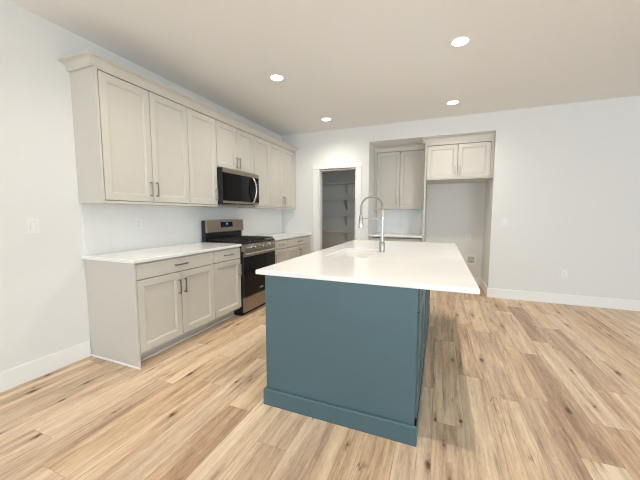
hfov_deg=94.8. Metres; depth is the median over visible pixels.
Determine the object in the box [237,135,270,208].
upper cabinet
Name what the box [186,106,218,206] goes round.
upper cabinet
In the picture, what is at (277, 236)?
countertop
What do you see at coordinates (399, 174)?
upper cabinet
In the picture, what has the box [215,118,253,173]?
upper cabinet
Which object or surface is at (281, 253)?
base cabinet
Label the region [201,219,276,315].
range
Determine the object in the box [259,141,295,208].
upper cabinet
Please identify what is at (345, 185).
shelf
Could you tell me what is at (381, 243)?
faucet
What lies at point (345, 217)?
shelf
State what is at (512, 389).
floor
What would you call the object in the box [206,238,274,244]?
cooktop
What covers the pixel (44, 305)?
wall
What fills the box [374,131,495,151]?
crown molding
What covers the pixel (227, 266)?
base cabinet
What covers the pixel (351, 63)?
ceiling
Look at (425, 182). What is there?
panel
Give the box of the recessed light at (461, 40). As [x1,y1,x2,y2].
[450,36,470,46]
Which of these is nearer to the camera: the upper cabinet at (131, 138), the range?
the upper cabinet at (131, 138)
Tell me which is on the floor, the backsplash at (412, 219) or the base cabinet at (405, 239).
the base cabinet at (405, 239)
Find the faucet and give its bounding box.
[358,195,384,251]
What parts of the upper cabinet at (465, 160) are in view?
door, rail, rail, door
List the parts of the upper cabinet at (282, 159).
door, rail, door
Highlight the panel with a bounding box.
[422,143,426,241]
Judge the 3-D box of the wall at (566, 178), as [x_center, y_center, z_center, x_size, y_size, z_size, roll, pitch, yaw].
[2.973,-0.496,4.366,8.000,2.788,0.120,2,5,22]
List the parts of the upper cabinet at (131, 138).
door, rail, rail, door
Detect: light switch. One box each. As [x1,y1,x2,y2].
[27,219,39,233]
[502,218,506,225]
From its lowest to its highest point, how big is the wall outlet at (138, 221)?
0.117 m
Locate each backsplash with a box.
[81,203,281,254]
[377,209,422,232]
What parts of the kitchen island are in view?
door, drawer, door, door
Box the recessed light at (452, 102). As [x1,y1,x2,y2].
[446,100,459,104]
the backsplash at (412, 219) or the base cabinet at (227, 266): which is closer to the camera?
the base cabinet at (227, 266)
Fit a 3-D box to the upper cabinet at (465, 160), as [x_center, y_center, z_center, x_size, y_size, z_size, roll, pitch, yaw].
[2.314,-1.294,4.942,0.960,0.605,0.760,2,5,22]
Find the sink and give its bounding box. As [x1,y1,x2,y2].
[334,251,374,257]
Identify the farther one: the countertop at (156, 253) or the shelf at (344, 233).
the shelf at (344, 233)
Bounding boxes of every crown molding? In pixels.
[58,50,298,151]
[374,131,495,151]
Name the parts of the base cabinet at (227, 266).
shoe moulding, drawer, door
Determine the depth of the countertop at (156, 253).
2.80 m
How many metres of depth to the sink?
3.11 m
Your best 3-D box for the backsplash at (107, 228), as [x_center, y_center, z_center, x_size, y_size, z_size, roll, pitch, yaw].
[-1.414,-0.234,4.199,0.008,0.457,3.521,2,5,22]
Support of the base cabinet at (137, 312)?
on the floor
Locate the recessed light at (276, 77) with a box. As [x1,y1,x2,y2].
[270,74,283,80]
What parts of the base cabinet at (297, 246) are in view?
door, drawer, door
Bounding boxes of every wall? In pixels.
[0,0,280,371]
[281,95,639,300]
[322,139,491,285]
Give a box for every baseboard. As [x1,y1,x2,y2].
[0,341,90,392]
[474,277,639,310]
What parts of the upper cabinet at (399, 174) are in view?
door, rail, rail, door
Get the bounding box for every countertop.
[82,242,241,263]
[255,240,479,293]
[257,233,311,240]
[369,232,421,237]
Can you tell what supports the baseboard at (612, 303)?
attached to the wall at (566, 178)
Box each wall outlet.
[135,218,141,228]
[561,270,567,277]
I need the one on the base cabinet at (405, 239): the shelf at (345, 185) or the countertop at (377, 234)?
the countertop at (377, 234)
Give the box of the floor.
[0,285,639,479]
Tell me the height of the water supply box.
0.176 m
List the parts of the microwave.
door glass, handle, control panel, panel glass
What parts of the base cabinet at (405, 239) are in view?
drawer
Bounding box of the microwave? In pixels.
[217,167,258,205]
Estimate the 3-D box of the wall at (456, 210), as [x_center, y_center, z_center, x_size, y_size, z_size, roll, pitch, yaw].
[1.260,-0.626,5.819,3.728,2.788,1.300,2,5,22]
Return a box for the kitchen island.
[263,275,429,446]
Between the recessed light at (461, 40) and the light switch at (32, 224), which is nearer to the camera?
the light switch at (32, 224)
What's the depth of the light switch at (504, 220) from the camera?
4.40 m
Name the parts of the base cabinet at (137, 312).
panel, shoe moulding, door, drawer, handle, door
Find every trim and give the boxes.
[313,162,361,251]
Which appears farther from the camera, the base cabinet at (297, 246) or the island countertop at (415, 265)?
the base cabinet at (297, 246)
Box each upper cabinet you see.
[70,66,189,205]
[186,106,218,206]
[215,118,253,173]
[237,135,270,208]
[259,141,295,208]
[374,148,424,209]
[426,137,494,183]
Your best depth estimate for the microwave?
3.89 m
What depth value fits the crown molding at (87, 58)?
2.74 m
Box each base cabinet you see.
[84,251,214,369]
[207,247,241,327]
[275,239,287,263]
[287,235,309,259]
[369,236,421,241]
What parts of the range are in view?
storage drawer, oven door, control panel, door rail, door glass, handle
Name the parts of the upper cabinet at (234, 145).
door, rail, door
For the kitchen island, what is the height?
0.882 m
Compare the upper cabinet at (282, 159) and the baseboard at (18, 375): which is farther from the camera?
the upper cabinet at (282, 159)
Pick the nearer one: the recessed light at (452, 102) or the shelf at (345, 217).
the recessed light at (452, 102)
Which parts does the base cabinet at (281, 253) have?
drawer, door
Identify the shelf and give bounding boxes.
[322,182,354,194]
[322,198,354,209]
[322,215,354,225]
[322,230,354,240]
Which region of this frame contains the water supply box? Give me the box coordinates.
[466,255,476,264]
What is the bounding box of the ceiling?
[8,0,639,135]
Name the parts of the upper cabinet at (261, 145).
door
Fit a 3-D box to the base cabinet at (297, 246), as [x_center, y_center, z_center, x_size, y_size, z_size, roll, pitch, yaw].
[-0.623,0.371,5.330,0.668,0.884,0.935,2,5,22]
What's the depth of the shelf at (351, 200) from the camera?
6.58 m
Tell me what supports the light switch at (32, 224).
attached to the wall at (44, 305)

